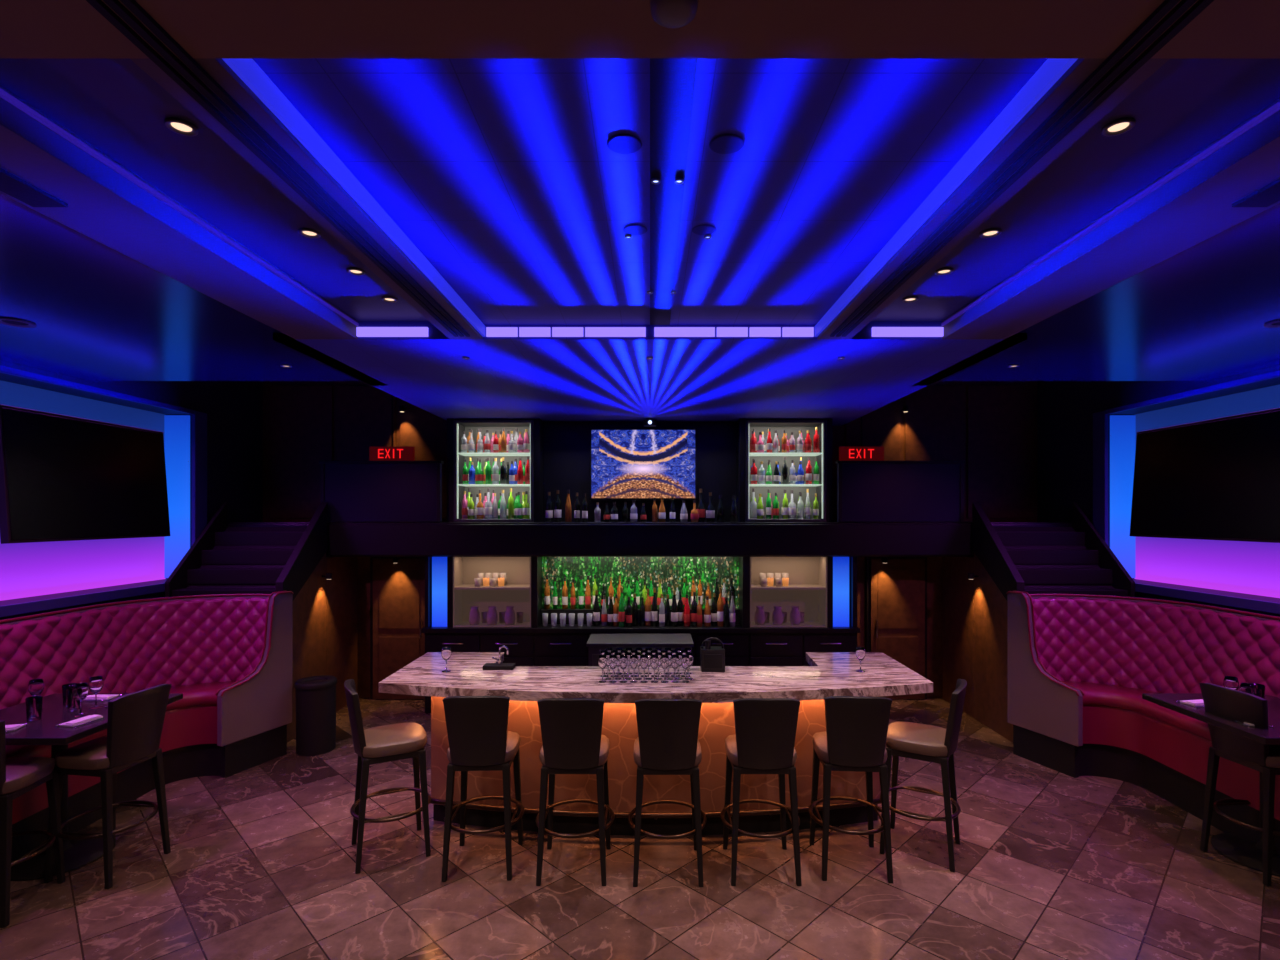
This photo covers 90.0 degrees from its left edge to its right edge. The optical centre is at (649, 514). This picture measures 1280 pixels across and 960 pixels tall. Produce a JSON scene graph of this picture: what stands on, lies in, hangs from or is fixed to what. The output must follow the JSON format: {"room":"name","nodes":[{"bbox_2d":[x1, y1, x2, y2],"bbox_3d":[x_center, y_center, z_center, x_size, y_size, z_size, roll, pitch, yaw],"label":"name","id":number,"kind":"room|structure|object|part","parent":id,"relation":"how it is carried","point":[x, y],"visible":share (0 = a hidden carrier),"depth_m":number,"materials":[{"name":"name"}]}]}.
{"room":"entertainment venue","nodes":[
{"label":"entertainment venue","id":0,"kind":"room"},
{"bbox_2d":[0,360,262,619],"bbox_3d":[-4.880,0.225,3.000,0.440,3.950,10.000,0,0,0],"label":"wall","id":1,"kind":"structure","parent":0,"point":[34,571],"depth_m":6.19,"materials":[{"name":"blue paint"}]},
{"bbox_2d":[0,404,169,543],"bbox_3d":[-4.684,-0.285,5.200,0.461,0.972,1.500,0,0,0],"label":"television","id":2,"kind":"object","parent":1,"relation":"attached to","point":[63,477],"visible":1,"depth_m":5.01,"materials":[{"name":"black glass"}]},
{"bbox_2d":[0,365,206,617],"bbox_3d":[-4.639,-0.168,4.890,0.039,1.795,3.580,0,0,0],"label":"trim","id":3,"kind":"structure","parent":1,"relation":"attached to","point":[199,419],"depth_m":5.85,"materials":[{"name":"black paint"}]},
{"bbox_2d":[0,0,1279,425],"bbox_3d":[0.000,-1.435,3.000,10.200,0.730,10.000,0,0,0],"label":"ceiling","id":4,"kind":"structure","parent":0,"point":[482,129],"depth_m":2.33,"materials":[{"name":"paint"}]},
{"bbox_2d":[0,318,35,327],"bbox_3d":[-3.650,-1.106,3.680,0.175,0.012,0.175,0,0,0],"label":"recessed light","id":5,"kind":"object","parent":4,"relation":"in","point":[6,321],"visible":1,"depth_m":3.68,"materials":[{"name":"grey"}]},
{"bbox_2d":[0,168,67,206],"bbox_3d":[-2.048,-1.064,2.074,0.139,0.011,0.241,0,0,0],"label":"ceiling vent","id":6,"kind":"object","parent":4,"relation":"in","point":[12,185],"depth_m":2.10,"materials":[{"name":"black"}]},
{"bbox_2d":[164,118,197,135],"bbox_3d":[-1.420,-1.176,1.940,0.082,0.012,0.082,0,0,0],"label":"recessed light","id":7,"kind":"object","parent":4,"relation":"in","point":[179,126],"visible":1,"depth_m":1.94,"materials":[{"name":"grey"}]},
{"bbox_2d":[86,0,469,336],"bbox_3d":[-1.110,-1.064,2.555,0.100,0.011,2.477,0,0,0],"label":"ceiling vent","id":8,"kind":"object","parent":4,"relation":"in","point":[258,140],"depth_m":1.76,"materials":[{"name":"black metal"}]},
{"bbox_2d":[280,364,291,367],"bbox_3d":[-2.700,-1.106,4.750,0.075,0.012,0.075,0,0,0],"label":"recessed light","id":9,"kind":"object","parent":4,"relation":"in","point":[282,365],"visible":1,"depth_m":4.74,"materials":[{"name":"grey"}]},
{"bbox_2d":[298,228,320,237],"bbox_3d":[-1.420,-1.176,2.670,0.082,0.012,0.082,0,0,0],"label":"recessed light","id":10,"kind":"object","parent":4,"relation":"in","point":[310,233],"visible":1,"depth_m":2.67,"materials":[{"name":"grey"}]},
{"bbox_2d":[346,268,364,274],"bbox_3d":[-1.420,-1.176,3.090,0.082,0.012,0.082,0,0,0],"label":"recessed light","id":11,"kind":"object","parent":4,"relation":"in","point":[355,271],"visible":1,"depth_m":3.09,"materials":[{"name":"grey"}]},
{"bbox_2d":[381,296,397,302],"bbox_3d":[-1.420,-1.176,3.490,0.082,0.012,0.082,0,0,0],"label":"recessed light","id":12,"kind":"object","parent":4,"relation":"in","point":[385,298],"visible":1,"depth_m":3.49,"materials":[{"name":"grey glass"}]},
{"bbox_2d":[369,395,414,460],"bbox_3d":[-2.950,-1.157,7.322,0.500,1.075,0.056,0,0,0],"label":"exit sign","id":13,"kind":"object","parent":4,"relation":"hanging from","point":[391,453],"visible":0.91,"depth_m":7.30,"materials":[{"name":"red plastic"}]},
{"bbox_2d":[624,234,631,239],"bbox_3d":[-0.090,-1.156,2.660,0.032,0.012,0.032,0,0,0],"label":"recessed light","id":14,"kind":"object","parent":4,"relation":"in","point":[628,237],"visible":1,"depth_m":2.65,"materials":[{"name":"grey"}]},
{"bbox_2d":[0,58,1279,336],"bbox_3d":[0.000,-1.123,2.700,3.560,0.075,2.400,0,0,0],"label":"led strip","id":15,"kind":"object","parent":4,"relation":"attached to","point":[249,72],"visible":0.97,"depth_m":2.34,"materials":[{"name":"blue plastic"}]},
{"bbox_2d":[644,418,655,426],"bbox_3d":[0.000,-1.029,7.115,0.140,0.078,0.170,0,0,0],"label":"projector","id":16,"kind":"object","parent":4,"relation":"attached to","point":[647,423],"visible":1,"depth_m":7.05,"materials":[{"name":"black"}]},
{"bbox_2d":[651,178,660,184],"bbox_3d":[0.020,-1.148,2.200,0.032,0.012,0.032,0,0,0],"label":"recessed light","id":17,"kind":"object","parent":4,"relation":"in","point":[655,181],"visible":1,"depth_m":2.20,"materials":[{"name":"grey"}]},
{"bbox_2d":[650,0,697,28],"bbox_3d":[0.050,-1.056,1.340,0.100,0.028,0.100,0,0,0],"label":"smoke detector","id":18,"kind":"object","parent":4,"relation":"attached to","point":[673,14],"visible":1,"depth_m":1.33,"materials":[{"name":"grey plastic"}]},
{"bbox_2d":[674,178,683,184],"bbox_3d":[0.100,-1.148,2.200,0.032,0.012,0.032,0,0,0],"label":"recessed light","id":19,"kind":"object","parent":4,"relation":"in","point":[678,181],"visible":1,"depth_m":2.20,"materials":[{"name":"grey"}]},
{"bbox_2d":[704,235,711,239],"bbox_3d":[0.240,-1.156,2.660,0.032,0.012,0.032,0,0,0],"label":"recessed light","id":20,"kind":"object","parent":4,"relation":"in","point":[707,237],"visible":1,"depth_m":2.65,"materials":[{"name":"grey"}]},
{"bbox_2d":[839,417,883,460],"bbox_3d":[2.420,-1.157,7.322,0.500,1.075,0.056,0,0,0],"label":"exit sign","id":21,"kind":"object","parent":4,"relation":"hanging from","point":[861,453],"visible":0.88,"depth_m":7.30,"materials":[{"name":"red plastic"}]},
{"bbox_2d":[902,296,918,302],"bbox_3d":[1.420,-1.176,3.490,0.082,0.012,0.082,0,0,0],"label":"recessed light","id":22,"kind":"object","parent":4,"relation":"in","point":[911,298],"visible":1,"depth_m":3.49,"materials":[{"name":"grey"}]},
{"bbox_2d":[935,268,953,274],"bbox_3d":[1.420,-1.176,3.090,0.082,0.012,0.082,0,0,0],"label":"recessed light","id":23,"kind":"object","parent":4,"relation":"in","point":[943,271],"visible":1,"depth_m":3.09,"materials":[{"name":"grey"}]},
{"bbox_2d":[979,228,1001,237],"bbox_3d":[1.420,-1.176,2.670,0.082,0.012,0.082,0,0,0],"label":"recessed light","id":24,"kind":"object","parent":4,"relation":"in","point":[989,233],"visible":1,"depth_m":2.67,"materials":[{"name":"grey"}]},
{"bbox_2d":[1008,364,1019,367],"bbox_3d":[2.700,-1.106,4.750,0.075,0.012,0.075,0,0,0],"label":"recessed light","id":25,"kind":"object","parent":4,"relation":"in","point":[1014,365],"visible":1,"depth_m":4.74,"materials":[{"name":"grey"}]},
{"bbox_2d":[830,0,1213,336],"bbox_3d":[1.110,-1.064,2.555,0.100,0.011,2.477,0,0,0],"label":"ceiling vent","id":26,"kind":"object","parent":4,"relation":"in","point":[1167,5],"depth_m":1.76,"materials":[{"name":"black"}]},
{"bbox_2d":[1102,118,1135,135],"bbox_3d":[1.420,-1.176,1.940,0.082,0.012,0.082,0,0,0],"label":"recessed light","id":27,"kind":"object","parent":4,"relation":"in","point":[1120,126],"visible":1,"depth_m":1.94,"materials":[{"name":"grey"}]},
{"bbox_2d":[1264,320,1279,327],"bbox_3d":[3.650,-1.106,3.680,0.175,0.012,0.175,0,0,0],"label":"recessed light","id":28,"kind":"object","parent":4,"relation":"in","point":[1273,324],"visible":1,"depth_m":3.72,"materials":[{"name":"grey"}]},
{"bbox_2d":[0,698,1279,959],"bbox_3d":[0.000,2.250,3.000,10.200,0.100,10.000,0,0,0],"label":"floor","id":29,"kind":"structure","parent":0,"point":[1050,864],"depth_m":3.78,"materials":[{"name":"tile"}]},
{"bbox_2d":[0,720,64,927],"bbox_3d":[-3.677,1.640,3.583,0.494,1.120,0.529,0,0,-10],"label":"bar stool","id":30,"kind":"object","parent":29,"relation":"on","point":[18,776],"visible":1,"depth_m":3.56,"materials":[{"name":"black wood"}]},
{"bbox_2d":[0,693,182,880],"bbox_3d":[-3.800,1.738,4.120,0.920,0.925,0.920,0,0,0],"label":"dining table","id":31,"kind":"object","parent":29,"relation":"on","point":[77,853],"visible":0.51,"depth_m":4.03,"materials":[{"name":"black wood"}]},
{"bbox_2d":[5,724,28,731],"bbox_3d":[-3.849,1.264,3.798,0.200,0.020,0.142,0,0,-15],"label":"folded napkin","id":32,"kind":"object","parent":31,"relation":"on","point":[8,728],"visible":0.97,"depth_m":3.79,"materials":[{"name":"white fabric"}]},
{"bbox_2d":[25,679,44,721],"label":"glasses","id":33,"kind":"object","parent":31,"relation":"on","point":[34,703],"depth_m":3.98,"materials":[{"name":"clear glass"}]},
{"bbox_2d":[55,715,103,727],"bbox_3d":[-3.498,1.264,3.940,0.142,0.020,0.200,0,0,10],"label":"folded napkin","id":34,"kind":"object","parent":31,"relation":"on","point":[90,718],"visible":1,"depth_m":3.91,"materials":[{"name":"white fabric"}]},
{"bbox_2d":[62,676,103,716],"label":"glasses","id":35,"kind":"object","parent":31,"relation":"on","point":[74,695],"depth_m":4.15,"materials":[{"name":"clear glass"}]},
{"bbox_2d":[82,695,121,700],"bbox_3d":[-3.820,1.264,4.447,0.200,0.020,0.142,0,0,0],"label":"folded napkin","id":36,"kind":"object","parent":31,"relation":"on","point":[89,697],"visible":0.79,"depth_m":4.40,"materials":[{"name":"white fabric"}]},
{"bbox_2d":[44,684,171,888],"bbox_3d":[-3.363,1.640,3.998,0.529,1.120,0.494,0,0,8],"label":"bar stool","id":37,"kind":"object","parent":29,"relation":"on","point":[135,721],"visible":0.98,"depth_m":3.87,"materials":[{"name":"black leather"}]},
{"bbox_2d":[0,591,293,861],"bbox_3d":[-4.166,1.450,4.311,1.106,1.501,3.510,0,0,11],"label":"booth","id":38,"kind":"object","parent":29,"relation":"on","point":[229,656],"visible":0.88,"depth_m":5.37,"materials":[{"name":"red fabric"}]},
{"bbox_3d":[-4.143,1.760,4.258,0.932,0.320,3.376,0,0,10],"label":"seat","id":39,"kind":"part","parent":38,"relation":"part of","materials":[{"name":"red leather"}]},
{"bbox_3d":[-3.450,1.315,5.617,0.060,1.210,0.670,0,0,21],"label":"panel","id":40,"kind":"part","parent":38,"relation":"part of","materials":[{"name":"grey fabric"}]},
{"bbox_2d":[165,502,356,742],"bbox_3d":[-4.048,1.031,6.870,1.125,2.338,1.580,0,0,0],"label":"staircase","id":41,"kind":"structure","parent":29,"relation":"on","point":[223,559],"depth_m":6.64,"materials":[{"name":"black wood"}]},
{"bbox_2d":[322,573,331,579],"bbox_3d":[-3.432,0.651,6.800,0.104,0.063,0.060,0,0,0],"label":"light","id":42,"kind":"object","parent":41,"relation":"attached to","point":[328,576],"visible":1,"depth_m":6.78,"materials":[{"name":"black"}]},
{"bbox_2d":[294,675,336,755],"bbox_3d":[-3.130,1.870,6.000,0.360,0.660,0.360,0,0,0],"label":"waste bin","id":43,"kind":"object","parent":29,"relation":"on","point":[315,695],"visible":1,"depth_m":5.87,"materials":[{"name":"black"}]},
{"bbox_2d":[344,679,430,873],"bbox_3d":[-1.715,1.640,4.202,0.529,1.120,0.494,0,0,-28],"label":"bar stool","id":44,"kind":"object","parent":29,"relation":"on","point":[393,742],"visible":1,"depth_m":4.08,"materials":[{"name":"black leather"}]},
{"bbox_2d":[441,696,523,881],"bbox_3d":[-1.049,1.640,4.053,0.494,1.120,0.529,0,0,-2],"label":"bar stool","id":45,"kind":"object","parent":29,"relation":"on","point":[479,737],"visible":1,"depth_m":3.85,"materials":[{"name":"black wood"}]},
{"bbox_2d":[536,698,614,885],"bbox_3d":[-0.468,1.640,4.003,0.494,1.120,0.529,0,0,0],"label":"bar stool","id":46,"kind":"object","parent":29,"relation":"on","point":[573,742],"visible":1,"depth_m":3.80,"materials":[{"name":"black wood"}]},
{"bbox_2d":[586,634,693,665],"bbox_3d":[-0.100,1.745,6.675,1.080,0.910,0.590,0,0,0],"label":"bin","id":47,"kind":"object","parent":29,"relation":"on","point":[596,643],"visible":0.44,"depth_m":6.47,"materials":[{"name":"grey metal"}]},
{"bbox_2d":[421,418,860,712],"bbox_3d":[-0.100,0.566,7.354,4.840,3.268,0.612,0,0,0],"label":"bar cabinet","id":48,"kind":"object","parent":29,"relation":"on","point":[823,588],"visible":0.58,"depth_m":7.30,"materials":[{"name":"black paint"}]},
{"bbox_2d":[474,573,506,586],"bbox_3d":[-1.806,0.734,7.261,0.343,0.140,0.198,0,0,0],"label":"glasses","id":49,"kind":"object","parent":48,"relation":"in","point":[484,579],"visible":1,"depth_m":7.23,"materials":[{"name":"clear glass"}]},
{"bbox_2d":[469,606,522,624],"bbox_3d":[-1.746,1.134,7.264,0.592,0.200,0.212,0,0,0],"label":"glass carafe","id":50,"kind":"object","parent":48,"relation":"in","point":[490,617],"visible":1,"depth_m":7.18,"materials":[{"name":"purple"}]},
{"bbox_2d":[542,574,735,626],"bbox_3d":[-0.122,0.967,7.255,2.190,0.565,0.281,0,0,0],"label":"wine bottles","id":51,"kind":"object","parent":48,"relation":"in","point":[720,614],"visible":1,"depth_m":7.20,"materials":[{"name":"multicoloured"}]},
{"bbox_2d":[590,428,696,499],"bbox_3d":[-0.075,-0.575,7.256,1.210,0.810,0.083,0,0,0],"label":"screen","id":52,"kind":"object","parent":48,"relation":"attached to","point":[626,463],"visible":1,"depth_m":7.22,"materials":[{"name":"glass"},{"name":"lit display panel"}]},
{"bbox_2d":[759,573,788,586],"bbox_3d":[1.413,0.734,7.261,0.343,0.140,0.198,0,0,0],"label":"glasses","id":53,"kind":"object","parent":48,"relation":"in","point":[771,577],"visible":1,"depth_m":7.23,"materials":[{"name":"clear glass"}]},
{"bbox_2d":[754,606,804,624],"bbox_3d":[1.474,1.134,7.264,0.592,0.200,0.212,0,0,0],"label":"glass carafe","id":54,"kind":"object","parent":48,"relation":"in","point":[779,617],"visible":1,"depth_m":7.18,"materials":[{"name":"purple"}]},
{"bbox_2d":[379,652,932,835],"bbox_3d":[0.040,1.665,4.665,3.740,1.070,1.210,0,0,0],"label":"bar counter","id":55,"kind":"object","parent":29,"relation":"on","point":[828,674],"depth_m":4.39,"materials":[{"name":"stone"}]},
{"bbox_2d":[441,647,451,671],"bbox_3d":[-1.470,1.044,4.620,0.072,0.170,0.072,0,0,0],"label":"wine glass","id":56,"kind":"object","parent":55,"relation":"on","point":[446,654],"visible":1,"depth_m":4.60,"materials":[{"name":"clear glass"}]},
{"bbox_2d":[483,646,514,669],"bbox_3d":[-1.110,1.046,4.710,0.220,0.166,0.100,0,0,0],"label":"bar faucet","id":57,"kind":"object","parent":55,"relation":"on","point":[499,665],"visible":1,"depth_m":4.68,"materials":[{"name":"silver metal"}]},
{"bbox_2d":[598,648,693,682],"bbox_3d":[-0.025,1.039,4.442,0.650,0.180,0.285,0,0,0],"label":"glasses","id":58,"kind":"object","parent":55,"relation":"on","point":[610,658],"visible":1,"depth_m":4.38,"materials":[{"name":"clear glass"}]},
{"bbox_3d":[0.040,2.041,4.428,3.209,0.097,0.323,0,0,0],"label":"foot rail","id":59,"kind":"part","parent":55,"relation":"part of","materials":[{"name":"brown metal"}]},
{"bbox_2d":[700,637,724,671],"bbox_3d":[0.455,1.010,4.662,0.170,0.238,0.136,0,0,0],"label":"caddy","id":60,"kind":"object","parent":55,"relation":"on","point":[712,658],"visible":1,"depth_m":4.60,"materials":[{"name":"black paint"}]},
{"bbox_2d":[855,647,865,671],"bbox_3d":[1.520,1.044,4.620,0.072,0.170,0.072,0,0,0],"label":"wine glass","id":61,"kind":"object","parent":55,"relation":"on","point":[860,653],"visible":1,"depth_m":4.60,"materials":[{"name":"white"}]},
{"bbox_2d":[628,699,706,886],"bbox_3d":[0.108,1.640,3.993,0.494,1.120,0.529,0,0,0],"label":"bar stool","id":62,"kind":"object","parent":29,"relation":"on","point":[667,742],"visible":1,"depth_m":3.78,"materials":[{"name":"black wood"}]},
{"bbox_2d":[720,698,801,885],"bbox_3d":[0.690,1.640,4.003,0.494,1.120,0.529,0,0,0],"label":"bar stool","id":63,"kind":"object","parent":29,"relation":"on","point":[763,740],"visible":1,"depth_m":3.80,"materials":[{"name":"black wood"}]},
{"bbox_2d":[809,696,892,883],"bbox_3d":[1.259,1.640,4.043,0.494,1.120,0.529,0,0,4],"label":"bar stool","id":64,"kind":"object","parent":29,"relation":"on","point":[854,738],"visible":1,"depth_m":3.84,"materials":[{"name":"black wood"}]},
{"bbox_2d":[880,679,966,871],"bbox_3d":[1.795,1.640,4.221,0.529,1.120,0.494,0,0,30],"label":"bar stool","id":65,"kind":"object","parent":29,"relation":"on","point":[930,743],"visible":0.92,"depth_m":4.08,"materials":[{"name":"black leather"}]},
{"bbox_2d":[943,502,1134,742],"bbox_3d":[4.048,1.031,6.870,1.125,2.338,1.580,0,0,0],"label":"staircase","id":66,"kind":"structure","parent":29,"relation":"on","point":[1076,559],"depth_m":6.62,"materials":[{"name":"black wood"}]},
{"bbox_2d":[968,573,977,579],"bbox_3d":[3.432,0.651,6.800,0.104,0.063,0.060,0,0,0],"label":"light","id":67,"kind":"object","parent":66,"relation":"attached to","point":[971,576],"visible":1,"depth_m":6.78,"materials":[{"name":"black metal"}]},
{"bbox_2d":[1006,591,1279,854],"bbox_3d":[4.166,1.450,4.311,1.106,1.501,3.510,0,0,-11],"label":"booth","id":68,"kind":"object","parent":29,"relation":"on","point":[1080,667],"visible":0.91,"depth_m":5.35,"materials":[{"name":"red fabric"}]},
{"bbox_3d":[3.450,1.315,5.617,0.060,1.210,0.670,0,0,-21],"label":"panel","id":69,"kind":"part","parent":68,"relation":"part of","materials":[{"name":"grey fabric"}]},
{"bbox_3d":[4.143,1.760,4.258,0.932,0.320,3.376,0,0,-10],"label":"seat","id":70,"kind":"part","parent":68,"relation":"part of","materials":[{"name":"red leather"}]},
{"bbox_2d":[1142,693,1279,876],"bbox_3d":[3.980,1.738,4.120,0.920,0.925,0.920,0,0,0],"label":"dining table","id":71,"kind":"object","parent":29,"relation":"on","point":[1247,853],"visible":0.54,"depth_m":4.12,"materials":[{"name":"black wood"}]},
{"bbox_2d":[1176,699,1203,706],"bbox_3d":[3.700,1.264,4.317,0.200,0.020,0.142,0,0,-10],"label":"folded napkin","id":72,"kind":"object","parent":71,"relation":"on","point":[1197,702],"visible":0.68,"depth_m":4.30,"materials":[{"name":"white fabric"}]},
{"bbox_2d":[1223,676,1264,698],"bbox_3d":[3.962,1.174,4.146,0.372,0.200,0.410,0,0,42],"label":"glasses","id":73,"kind":"object","parent":71,"relation":"on","point":[1231,682],"visible":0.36,"depth_m":4.21,"materials":[{"name":"clear glass"}]},
{"bbox_2d":[1236,721,1273,727],"bbox_3d":[3.683,1.264,3.940,0.142,0.020,0.200,0,0,10],"label":"folded napkin","id":74,"kind":"object","parent":71,"relation":"on","point":[1244,723],"visible":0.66,"depth_m":3.87,"materials":[{"name":"white fabric"}]},
{"bbox_2d":[1199,683,1279,885],"bbox_3d":[3.843,1.640,4.018,0.529,1.120,0.494,0,0,-6],"label":"bar stool","id":75,"kind":"object","parent":29,"relation":"on","point":[1227,703],"visible":0.87,"depth_m":3.93,"materials":[{"name":"black leather"}]},
{"bbox_2d":[263,381,1036,697],"bbox_3d":[0.000,0.225,7.835,10.200,3.950,0.330,0,0,0],"label":"wall","id":76,"kind":"structure","parent":0,"point":[990,426],"depth_m":7.67,"materials":[{"name":"black paint"}]},
{"bbox_2d":[370,557,424,698],"bbox_3d":[-2.980,1.340,7.633,0.720,1.720,0.133,0,0,0],"label":"door","id":77,"kind":"structure","parent":76,"relation":"in","point":[397,590],"depth_m":7.61,"materials":[{"name":"brown wood"}]},
{"bbox_2d":[399,405,405,411],"bbox_3d":[-2.930,-1.254,7.595,0.060,0.073,0.130,0,0,0],"label":"light","id":78,"kind":"object","parent":76,"relation":"attached to","point":[401,407],"visible":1,"depth_m":7.54,"materials":[{"name":"black"}]},
{"bbox_2d":[227,522,1072,556],"bbox_3d":[0.000,0.268,7.295,9.200,0.375,0.730,0,0,0],"label":"fascia","id":79,"kind":"object","parent":76,"relation":"attached to","point":[345,539],"visible":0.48,"depth_m":6.93,"materials":[{"name":"black paint"}]},
{"bbox_2d":[319,461,443,521],"bbox_3d":[-2.930,-0.258,6.990,1.330,0.665,0.090,0,0,0],"label":"panel","id":80,"kind":"object","parent":79,"relation":"on","point":[353,491],"visible":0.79,"depth_m":6.96,"materials":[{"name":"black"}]},
{"bbox_2d":[393,557,399,562],"bbox_3d":[-2.980,0.526,7.525,0.060,0.073,0.130,0,0,0],"label":"light","id":81,"kind":"object","parent":79,"relation":"attached to","point":[395,559],"visible":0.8,"depth_m":7.46,"materials":[{"name":"black metal"}]},
{"bbox_2d":[454,420,533,521],"bbox_3d":[-1.730,-0.487,7.250,0.880,1.125,0.360,0,0,0],"label":"display cabinet","id":82,"kind":"object","parent":79,"relation":"on","point":[460,426],"visible":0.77,"depth_m":7.23,"materials":[{"name":"glass"},{"name":"light metal"},{"name":"lit white panel"}]},
{"bbox_2d":[461,428,529,518],"bbox_3d":[-1.724,-0.470,7.219,0.787,1.028,0.218,0,0,0],"label":"liquor bottles","id":83,"kind":"object","parent":82,"relation":"in","point":[515,474],"visible":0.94,"depth_m":7.14,"materials":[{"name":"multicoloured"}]},
{"bbox_2d":[545,490,587,521],"label":"liquor bottles","id":84,"kind":"object","parent":79,"relation":"on","point":[557,504],"depth_m":7.08,"materials":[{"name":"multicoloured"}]},
{"bbox_2d":[594,500,645,521],"label":"liquor bottles","id":85,"kind":"object","parent":79,"relation":"on","point":[614,511],"depth_m":7.05,"materials":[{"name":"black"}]},
{"bbox_2d":[652,497,674,521],"label":"liquor bottles","id":86,"kind":"object","parent":79,"relation":"on","point":[662,512],"depth_m":7.07,"materials":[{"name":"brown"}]},
{"bbox_2d":[680,489,723,521],"label":"liquor bottles","id":87,"kind":"object","parent":79,"relation":"on","point":[697,514],"depth_m":7.05,"materials":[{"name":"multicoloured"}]},
{"bbox_2d":[730,496,736,521],"label":"liquor bottles","id":88,"kind":"object","parent":79,"relation":"on","point":[733,510],"depth_m":7.01,"materials":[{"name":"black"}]},
{"bbox_2d":[745,420,825,521],"bbox_3d":[1.505,-0.487,7.250,0.890,1.125,0.360,0,0,0],"label":"display cabinet","id":89,"kind":"object","parent":79,"relation":"on","point":[789,426],"visible":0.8,"depth_m":7.40,"materials":[{"name":"grey"}]},
{"bbox_2d":[750,427,819,518],"bbox_3d":[1.505,-0.468,7.218,0.782,1.024,0.212,0,0,-1],"label":"liquor bottles","id":90,"kind":"object","parent":89,"relation":"in","point":[788,511],"visible":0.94,"depth_m":7.14,"materials":[{"name":"multicoloured glass"}]},
{"bbox_2d":[881,557,887,562],"bbox_3d":[2.750,0.526,7.525,0.060,0.073,0.130,0,0,0],"label":"light","id":91,"kind":"object","parent":79,"relation":"attached to","point":[884,559],"visible":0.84,"depth_m":7.47,"materials":[{"name":"black metal"}]},
{"bbox_2d":[835,461,964,521],"bbox_3d":[2.730,-0.258,6.990,1.390,0.665,0.090,0,0,0],"label":"panel","id":92,"kind":"object","parent":79,"relation":"on","point":[867,491],"visible":1,"depth_m":6.96,"materials":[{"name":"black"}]},
{"bbox_2d":[865,557,926,698],"bbox_3d":[2.950,1.340,7.633,0.720,1.720,0.133,0,0,0],"label":"door","id":93,"kind":"structure","parent":76,"relation":"in","point":[895,590],"depth_m":7.61,"materials":[{"name":"brown wood"}]},
{"bbox_2d":[901,405,907,411],"bbox_3d":[3.020,-1.254,7.595,0.060,0.073,0.130,0,0,0],"label":"light","id":94,"kind":"object","parent":76,"relation":"attached to","point":[905,407],"visible":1,"depth_m":7.54,"materials":[{"name":"black"}]},
{"bbox_2d":[1037,365,1279,616],"bbox_3d":[4.880,0.225,3.000,0.440,3.950,10.000,0,0,0],"label":"wall","id":95,"kind":"structure","parent":0,"point":[1065,409],"depth_m":6.36,"materials":[{"name":"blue paint"}]},
{"bbox_2d":[1093,370,1279,613],"bbox_3d":[4.639,-0.168,4.890,0.039,1.795,3.580,0,0,0],"label":"trim","id":96,"kind":"structure","parent":95,"relation":"attached to","point":[1100,419],"depth_m":5.99,"materials":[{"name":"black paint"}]},
{"bbox_2d":[1130,408,1279,542],"bbox_3d":[4.684,-0.285,5.200,0.461,0.972,1.500,0,0,0],"label":"television","id":97,"kind":"object","parent":95,"relation":"attached to","point":[1219,478],"visible":1,"depth_m":5.12,"materials":[{"name":"black"}]}
]}

